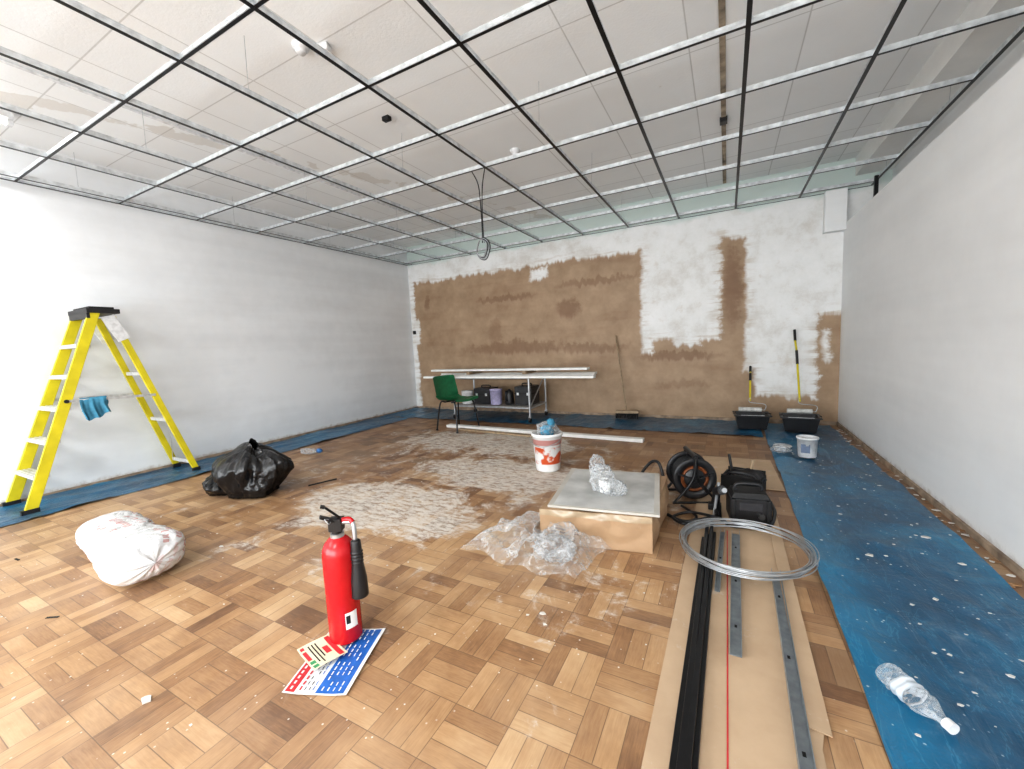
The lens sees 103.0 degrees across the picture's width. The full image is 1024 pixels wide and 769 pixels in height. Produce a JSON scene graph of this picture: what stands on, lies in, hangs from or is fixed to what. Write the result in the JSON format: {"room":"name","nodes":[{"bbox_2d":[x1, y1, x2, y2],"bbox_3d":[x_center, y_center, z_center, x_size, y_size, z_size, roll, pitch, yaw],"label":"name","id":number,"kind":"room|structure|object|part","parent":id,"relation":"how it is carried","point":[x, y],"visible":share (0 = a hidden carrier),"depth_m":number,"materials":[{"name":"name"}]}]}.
{"room":"room under renovation","nodes":[
{"label":"room under renovation","id":0,"kind":"room"},
{"bbox_2d":[0,138,416,503],"bbox_3d":[-3.773,-0.556,3.367,0.100,2.900,8.540,0,6,28],"label":"wall","id":1,"kind":"structure","parent":0,"point":[241,336],"depth_m":4.09,"materials":[{"name":"white paint"}]},
{"bbox_2d":[0,407,416,506],"bbox_3d":[-3.654,0.871,3.482,0.015,0.030,8.540,0,6,28],"label":"baseboard","id":2,"kind":"structure","parent":1,"relation":"attached to","point":[340,425],"depth_m":4.24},
{"bbox_2d":[0,0,970,247],"bbox_3d":[-1.004,-1.925,1.736,6.510,0.120,8.740,0,6,28],"label":"ceiling","id":3,"kind":"structure","parent":0,"point":[558,43],"depth_m":2.77,"materials":[{"name":"tile"}]},
{"bbox_2d":[0,109,13,127],"bbox_3d":[-3.732,-1.720,2.126,0.100,0.095,1.450,0,6,28],"label":"light","id":4,"kind":"object","parent":3,"relation":"attached to","point":[6,117],"visible":0.94,"depth_m":2.73,"materials":[{"name":"white plastic"}]},
{"bbox_2d":[0,58,462,234],"bbox_3d":[-2.129,-1.987,3.664,0.019,0.019,5.900,0,6,28],"label":"conduit","id":5,"kind":"object","parent":3,"relation":"attached to","point":[1,60],"depth_m":2.99,"materials":[{"name":"white metal"}]},
{"bbox_2d":[291,39,309,55],"bbox_3d":[-1.190,-1.888,2.293,0.092,0.045,0.092,0,6,28],"label":"smoke detector","id":6,"kind":"object","parent":3,"relation":"attached to","point":[298,47],"visible":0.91,"depth_m":2.27,"materials":[{"name":"white plastic"}]},
{"bbox_2d":[314,41,331,55],"bbox_3d":[-1.074,-1.897,2.299,0.090,0.040,0.050,-2,6,8],"label":"junction box","id":7,"kind":"object","parent":3,"relation":"attached to","point":[325,45],"visible":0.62,"depth_m":2.27,"materials":[{"name":"white plastic"}]},
{"bbox_2d":[382,114,391,122],"bbox_3d":[-0.934,-1.978,3.035,0.060,0.036,0.040,0,6,28],"label":"cable box","id":8,"kind":"object","parent":3,"relation":"attached to","point":[386,118],"visible":1,"depth_m":3.02,"materials":[{"name":"black plastic"}]},
{"bbox_2d":[472,168,490,259],"bbox_3d":[-0.312,-1.664,3.960,0.189,0.886,0.066,0,6,28],"label":"hanging cable","id":9,"kind":"object","parent":3,"relation":"hanging from","point":[483,238],"visible":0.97,"depth_m":3.96,"materials":[{"name":"black plastic"}]},
{"bbox_2d":[0,0,1023,265],"bbox_3d":[-1.050,-1.628,1.808,6.159,0.480,8.520,0,6,28],"label":"grid","id":10,"kind":"object","parent":3,"relation":"hanging from","point":[250,6],"visible":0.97,"depth_m":2.72,"materials":[{"name":"black paint"}]},
{"bbox_2d":[510,148,519,154],"bbox_3d":[0.025,-2.081,3.653,0.092,0.045,0.092,0,6,28],"label":"smoke detector","id":11,"kind":"object","parent":3,"relation":"attached to","point":[513,151],"visible":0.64,"depth_m":3.63,"materials":[{"name":"white plastic"}]},
{"bbox_2d":[718,0,726,183],"bbox_3d":[1.377,-2.049,2.659,0.055,0.043,4.600,0,6,28],"label":"batten","id":12,"kind":"object","parent":3,"relation":"attached to","point":[721,3],"depth_m":2.70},
{"bbox_2d":[855,0,1023,175],"bbox_3d":[1.666,-1.764,0.346,0.290,0.180,8.540,0,6,28],"label":"beam","id":13,"kind":"structure","parent":3,"relation":"attached to","point":[960,54],"depth_m":2.57,"materials":[{"name":"paint"}]},
{"bbox_2d":[0,416,1023,768],"bbox_3d":[-0.867,0.948,2.020,6.510,0.100,8.740,0,6,28],"label":"floor","id":14,"kind":"structure","parent":0,"point":[495,686],"depth_m":1.58,"materials":[{"name":"brown wood"}]},
{"bbox_2d":[15,558,58,618],"bbox_3d":[-2.434,0.991,1.813,1.004,0.002,0.415,1,7,33],"label":"scraps","id":15,"kind":"object","parent":14,"relation":"on","point":[17,559],"visible":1,"depth_m":1.71,"materials":[{"name":"brown wood"}]},
{"bbox_2d":[75,510,185,585],"bbox_3d":[-2.064,0.832,2.179,0.971,0.201,0.322,1,7,35],"label":"bag","id":16,"kind":"object","parent":14,"relation":"on","point":[124,548],"visible":1,"depth_m":1.97,"materials":[{"name":"white plastic"}]},
{"bbox_2d":[0,416,410,526],"bbox_3d":[-3.145,0.820,3.741,0.613,0.023,5.880,0,6,28],"label":"sheet","id":17,"kind":"object","parent":14,"relation":"on","point":[55,502],"visible":0.88,"depth_m":3.56,"materials":[{"name":"blue plastic"}]},
{"bbox_2d":[1,306,200,515],"bbox_3d":[-3.418,0.128,3.382,0.462,1.506,1.120,0,6,28],"label":"step ladder","id":18,"kind":"object","parent":17,"relation":"on","point":[92,324],"visible":0.95,"depth_m":3.22,"materials":[{"name":"yellow plastic"}]},
{"bbox_2d":[79,396,110,420],"bbox_3d":[-3.281,0.187,3.208,0.077,0.183,0.179,0,6,28],"label":"cloth","id":19,"kind":"object","parent":18,"relation":"on","point":[92,407],"visible":1,"depth_m":3.19,"materials":[{"name":"blue fabric"}]},
{"bbox_2d":[202,438,293,498],"bbox_3d":[-2.063,0.630,3.175,0.713,0.410,0.536,0,6,28],"label":"sack","id":20,"kind":"object","parent":14,"relation":"on","point":[253,469],"visible":1,"depth_m":3.01,"materials":[{"name":"black plastic"}]},
{"bbox_2d":[300,448,322,454],"bbox_3d":[-2.134,0.699,4.288,0.280,0.058,0.117,-1,6,20],"label":"plastic wrapping","id":21,"kind":"object","parent":14,"relation":"on","point":[318,450],"visible":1,"depth_m":4.26,"materials":[{"name":"plastic"}]},
{"bbox_2d":[308,478,336,485],"bbox_3d":[-1.530,0.790,3.293,0.216,0.014,0.019,-7,7,-40],"label":"strip","id":22,"kind":"object","parent":14,"relation":"on","point":[335,478],"visible":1,"depth_m":3.29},
{"bbox_2d":[282,628,385,695],"bbox_3d":[-0.597,0.937,1.401,0.211,0.014,0.298,-2,6,6],"label":"notice","id":23,"kind":"object","parent":14,"relation":"on","point":[335,677],"visible":0.78,"depth_m":1.34,"materials":[{"name":"white paper"}]},
{"bbox_2d":[297,634,347,669],"bbox_3d":[-0.658,0.925,1.412,0.153,0.008,0.110,2,8,42],"label":"sign","id":24,"kind":"object","parent":23,"relation":"on","point":[320,651],"visible":0.96,"depth_m":1.41,"materials":[{"name":"white paper"}]},
{"bbox_2d":[319,505,368,645],"bbox_3d":[-0.604,0.674,1.466,0.154,0.517,0.115,0,6,28],"label":"fire extinguisher","id":25,"kind":"object","parent":23,"relation":"on","point":[344,571],"visible":1,"depth_m":1.44,"materials":[{"name":"red metal"}]},
{"bbox_2d":[1,438,678,727],"bbox_3d":[-0.619,0.759,3.266,4.286,0.005,4.994,-1,6,20],"label":"debris","id":26,"kind":"object","parent":14,"relation":"on","point":[145,699],"visible":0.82,"depth_m":1.58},
{"bbox_2d":[433,375,479,433],"bbox_3d":[-0.726,0.230,5.218,0.458,0.685,0.408,2,7,40],"label":"chair","id":27,"kind":"object","parent":14,"relation":"on","point":[446,389],"visible":0.96,"depth_m":5.27,"materials":[{"name":"green plastic"}]},
{"bbox_2d":[472,511,591,568],"bbox_3d":[0.129,0.769,2.093,0.670,0.135,0.491,2,7,39],"label":"crumpled polythene","id":28,"kind":"object","parent":14,"relation":"on","point":[541,547],"visible":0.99,"depth_m":2.03,"materials":[{"name":"white"}]},
{"bbox_2d":[446,424,643,442],"bbox_3d":[0.210,0.561,4.687,2.512,0.038,0.223,1,7,30],"label":"plank","id":29,"kind":"object","parent":14,"relation":"on","point":[473,428],"visible":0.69,"depth_m":4.72,"materials":[{"name":"white wood"}]},
{"bbox_2d":[529,429,562,471],"bbox_3d":[0.293,0.548,3.378,0.269,0.313,0.268,0,6,28],"label":"bucket","id":30,"kind":"object","parent":14,"relation":"on","point":[547,448],"visible":0.94,"depth_m":3.29,"materials":[{"name":"plastic"}]},
{"bbox_2d":[536,418,558,434],"bbox_3d":[0.291,0.357,3.365,0.173,0.172,0.184,-5,6,-20],"label":"gloves","id":31,"kind":"object","parent":30,"relation":"in","point":[547,429],"visible":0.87,"depth_m":3.31,"materials":[{"name":"blue fabric"}]},
{"bbox_2d":[384,407,762,436],"bbox_3d":[0.422,0.463,5.628,5.160,0.024,0.814,0,6,28],"label":"sheet","id":32,"kind":"object","parent":14,"relation":"on","point":[591,421],"visible":0.91,"depth_m":5.25,"materials":[{"name":"blue plastic"}]},
{"bbox_2d":[453,378,547,422],"bbox_3d":[-0.178,0.172,5.838,1.235,0.598,0.608,0,6,28],"label":"table","id":33,"kind":"object","parent":32,"relation":"on","point":[503,405],"visible":0.5,"depth_m":5.60,"materials":[{"name":"metal"}]},
{"bbox_2d":[461,390,473,403],"bbox_3d":[-0.646,0.180,5.937,0.180,0.190,0.180,0,6,28],"label":"tub","id":34,"kind":"object","parent":33,"relation":"on","point":[464,392],"visible":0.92,"depth_m":5.87,"materials":[{"name":"white plastic"}]},
{"bbox_2d":[474,385,497,403],"bbox_3d":[-0.377,0.132,5.933,0.268,0.262,0.276,0,6,28],"label":"tool case","id":35,"kind":"object","parent":33,"relation":"on","point":[483,393],"visible":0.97,"depth_m":5.83,"materials":[{"name":"plastic"}]},
{"bbox_2d":[489,388,501,404],"bbox_3d":[-0.222,0.167,5.712,0.180,0.220,0.180,0,6,28],"label":"tub","id":36,"kind":"object","parent":33,"relation":"on","point":[495,393],"visible":1,"depth_m":5.64,"materials":[{"name":"plastic"}]},
{"bbox_2d":[505,389,513,404],"bbox_3d":[-0.035,0.166,5.657,0.129,0.215,0.200,-3,6,0],"label":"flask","id":37,"kind":"object","parent":33,"relation":"in","point":[509,397],"visible":1,"depth_m":5.62,"materials":[{"name":"black plastic"}]},
{"bbox_2d":[423,367,596,377],"bbox_3d":[-0.086,-0.165,5.631,2.700,0.100,0.643,0,6,29],"label":"planks","id":38,"kind":"object","parent":33,"relation":"on","point":[526,372],"visible":0.93,"depth_m":5.49,"materials":[{"name":"white wood"}]},
{"bbox_2d":[514,383,539,404],"bbox_3d":[0.206,0.120,5.623,0.258,0.292,0.276,0,6,28],"label":"tool case","id":39,"kind":"object","parent":33,"relation":"on","point":[521,391],"visible":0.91,"depth_m":5.53,"materials":[{"name":"plastic"}]},
{"bbox_2d":[615,335,637,418],"bbox_3d":[1.492,-0.108,5.323,0.332,1.079,0.282,0,6,28],"label":"broom","id":40,"kind":"object","parent":32,"relation":"on","point":[631,414],"visible":1,"depth_m":5.29,"materials":[{"name":"brown wood"}]},
{"bbox_2d":[732,411,771,429],"bbox_3d":[2.614,0.374,4.446,0.358,0.185,0.300,0,6,25],"label":"paint scuttle","id":41,"kind":"object","parent":32,"relation":"on","point":[744,419],"visible":0.98,"depth_m":4.35,"materials":[{"name":"black plastic"}]},
{"bbox_2d":[739,366,765,411],"bbox_3d":[2.723,0.041,4.623,0.265,0.484,0.374,0,6,28],"label":"paint roller","id":42,"kind":"object","parent":41,"relation":"in","point":[750,409],"visible":1,"depth_m":4.51,"materials":[{"name":"metal"}]},
{"bbox_2d":[539,468,668,553],"bbox_3d":[0.561,0.693,2.361,0.668,0.200,0.716,-1,6,19],"label":"cardboard box","id":43,"kind":"object","parent":14,"relation":"on","point":[631,521],"visible":0.94,"depth_m":2.10,"materials":[{"name":"brown cardboard"}]},
{"bbox_2d":[589,454,627,495],"bbox_3d":[0.525,0.498,2.263,0.145,0.208,0.226,-6,6,-26],"label":"clear plastic bag","id":44,"kind":"object","parent":43,"relation":"on","point":[605,484],"visible":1,"depth_m":2.26,"materials":[{"name":"white"}]},
{"bbox_2d":[641,459,670,486],"bbox_3d":[0.978,0.618,2.796,0.186,0.238,0.226,0,6,28],"label":"lead","id":45,"kind":"object","parent":14,"relation":"on","point":[654,460],"visible":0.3,"depth_m":2.73,"materials":[{"name":"plastic"}]},
{"bbox_2d":[666,446,716,503],"bbox_3d":[1.160,0.580,2.645,0.280,0.312,0.246,-2,6,8],"label":"cable reel","id":46,"kind":"object","parent":14,"relation":"on","point":[693,477],"visible":1,"depth_m":2.56,"materials":[{"name":"black plastic"}]},
{"bbox_2d":[641,485,832,768],"bbox_3d":[0.805,0.832,1.373,0.562,0.094,3.180,0,6,28],"label":"cardboard sheet","id":47,"kind":"object","parent":14,"relation":"on","point":[760,730],"depth_m":1.28,"materials":[{"name":"beige cardboard"}]},
{"bbox_2d":[669,521,715,768],"bbox_3d":[0.567,0.877,1.266,0.062,0.040,2.160,0,6,28],"label":"metal rail","id":48,"kind":"object","parent":47,"relation":"on","point":[685,750],"visible":0.84,"depth_m":1.23,"materials":[{"name":"metal"}]},
{"bbox_2d":[708,482,726,516],"bbox_3d":[1.191,0.663,2.356,0.082,0.181,0.220,-1,6,16],"label":"cordless drill","id":49,"kind":"object","parent":47,"relation":"on","point":[714,504],"visible":0.9,"depth_m":2.34,"materials":[{"name":"black paint"}]},
{"bbox_2d":[715,528,724,591],"bbox_3d":[0.973,0.799,1.901,0.020,0.025,0.570,0,6,29],"label":"channel","id":50,"kind":"object","parent":47,"relation":"on","point":[722,534],"visible":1,"depth_m":1.89,"materials":[{"name":"grey metal"}]},
{"bbox_2d":[667,503,776,529],"bbox_3d":[1.228,0.730,2.309,0.667,0.060,0.325,-2,6,3],"label":"hose","id":51,"kind":"object","parent":47,"relation":"on","point":[678,520],"visible":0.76,"depth_m":2.28,"materials":[{"name":"plastic"}]},
{"bbox_2d":[727,530,728,768],"bbox_3d":[0.681,0.886,1.286,0.004,0.001,2.000,0,6,28],"label":"string","id":52,"kind":"object","parent":47,"relation":"on","point":[727,530],"visible":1,"depth_m":1.27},
{"bbox_2d":[730,530,741,657],"bbox_3d":[0.945,0.818,1.719,0.036,0.025,0.920,0,6,29],"label":"channel","id":53,"kind":"object","parent":47,"relation":"on","point":[735,605],"visible":0.98,"depth_m":1.56,"materials":[{"name":"grey metal"}]},
{"bbox_2d":[721,454,766,491],"bbox_3d":[1.516,0.589,2.654,0.246,0.241,0.228,2,7,40],"label":"tool bag","id":54,"kind":"object","parent":47,"relation":"on","point":[732,475],"visible":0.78,"depth_m":2.62,"materials":[{"name":"black fabric"}]},
{"bbox_2d":[726,482,771,523],"bbox_3d":[1.332,0.651,2.294,0.200,0.205,0.173,-1,6,20],"label":"toolbox","id":55,"kind":"object","parent":47,"relation":"on","point":[751,503],"visible":0.94,"depth_m":2.24,"materials":[{"name":"black plastic"}]},
{"bbox_3d":[1.080,0.749,1.894,0.562,0.058,0.558,0,6,28],"label":"wire coil","id":56,"kind":"part","parent":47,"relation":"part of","materials":[{"name":"silver metal"}]},
{"bbox_2d":[771,568,815,768],"bbox_3d":[0.719,0.900,1.001,0.034,0.025,1.730,0,6,29],"label":"channel","id":57,"kind":"object","parent":47,"relation":"on","point":[802,738],"visible":0.86,"depth_m":1.18,"materials":[{"name":"grey metal"}]},
{"bbox_2d":[703,456,784,490],"bbox_3d":[1.726,0.660,3.107,0.525,0.006,0.737,0,6,28],"label":"strip","id":58,"kind":"object","parent":14,"relation":"on","point":[720,464],"visible":0.57,"depth_m":3.19,"materials":[{"name":"brown cardboard"}]},
{"bbox_2d":[764,423,1023,768],"bbox_3d":[1.635,0.799,1.653,0.670,0.023,6.650,0,6,28],"label":"sheet","id":59,"kind":"object","parent":14,"relation":"on","point":[871,598],"visible":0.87,"depth_m":1.49,"materials":[{"name":"blue plastic"}]},
{"bbox_2d":[769,443,791,451],"bbox_3d":[2.318,0.545,3.515,0.173,0.065,0.207,0,6,28],"label":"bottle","id":60,"kind":"object","parent":59,"relation":"on","point":[781,447],"visible":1,"depth_m":3.51,"materials":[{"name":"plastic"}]},
{"bbox_2d":[779,412,822,432],"bbox_3d":[2.976,0.380,4.210,0.358,0.185,0.300,1,7,31],"label":"paint scuttle","id":61,"kind":"object","parent":59,"relation":"on","point":[792,422],"visible":1,"depth_m":4.12,"materials":[{"name":"black plastic"}]},
{"bbox_2d":[796,435,818,457],"bbox_3d":[2.414,0.506,3.328,0.154,0.166,0.154,0,6,28],"label":"tub","id":62,"kind":"object","parent":59,"relation":"on","point":[807,445],"visible":1,"depth_m":3.28,"materials":[{"name":"white plastic"}]},
{"bbox_2d":[878,663,959,734],"bbox_3d":[1.102,0.853,1.110,0.081,0.062,0.186,-3,6,0],"label":"plastic bottle","id":63,"kind":"object","parent":59,"relation":"on","point":[898,685],"visible":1,"depth_m":1.12,"materials":[{"name":"white"}]},
{"bbox_2d":[792,429,1023,736],"bbox_3d":[2.087,0.707,2.384,0.680,0.016,4.563,0,6,28],"label":"debris","id":64,"kind":"object","parent":14,"relation":"on","point":[1013,585],"visible":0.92,"depth_m":1.84,"materials":[{"name":"white paint"}]},
{"bbox_2d":[407,158,892,421],"bbox_3d":[1.067,-1.015,5.670,6.510,2.900,0.100,0,6,28],"label":"wall","id":65,"kind":"structure","parent":0,"point":[690,304],"depth_m":5.18,"materials":[{"name":"paint"}]},
{"bbox_2d":[417,406,835,424],"bbox_3d":[0.944,0.415,5.847,5.940,0.035,0.015,0,6,28],"label":"baseboard","id":66,"kind":"structure","parent":65,"relation":"attached to","point":[450,408],"depth_m":5.61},
{"bbox_2d":[787,329,817,413],"bbox_3d":[3.108,-0.154,4.386,0.265,0.882,0.395,0,6,28],"label":"paint roller","id":67,"kind":"object","parent":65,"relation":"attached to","point":[805,411],"visible":1,"depth_m":4.31,"materials":[{"name":"metal"}]},
{"bbox_2d":[823,187,847,233],"bbox_3d":[3.363,-1.802,4.240,0.180,0.410,0.110,0,6,28],"label":"trim boxing","id":68,"kind":"structure","parent":65,"relation":"attached to","point":[834,201],"depth_m":4.20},
{"bbox_2d":[838,57,1023,568],"bbox_3d":[1.752,-0.148,0.502,0.470,2.130,8.540,0,6,28],"label":"wall","id":69,"kind":"structure","parent":0,"point":[931,368],"depth_m":2.19,"materials":[{"name":"white paint"}]},
{"bbox_2d":[836,422,1023,580],"bbox_3d":[1.587,0.892,0.718,0.015,0.035,8.540,0,6,28],"label":"baseboard","id":70,"kind":"structure","parent":69,"relation":"attached to","point":[1004,559],"depth_m":2.18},
{"bbox_2d":[892,39,1023,178],"bbox_3d":[1.847,-1.589,0.273,0.100,0.770,8.540,0,6,28],"label":"wall","id":71,"kind":"structure","parent":0,"point":[1017,53],"depth_m":2.80,"materials":[{"name":"white paint"}]}
]}

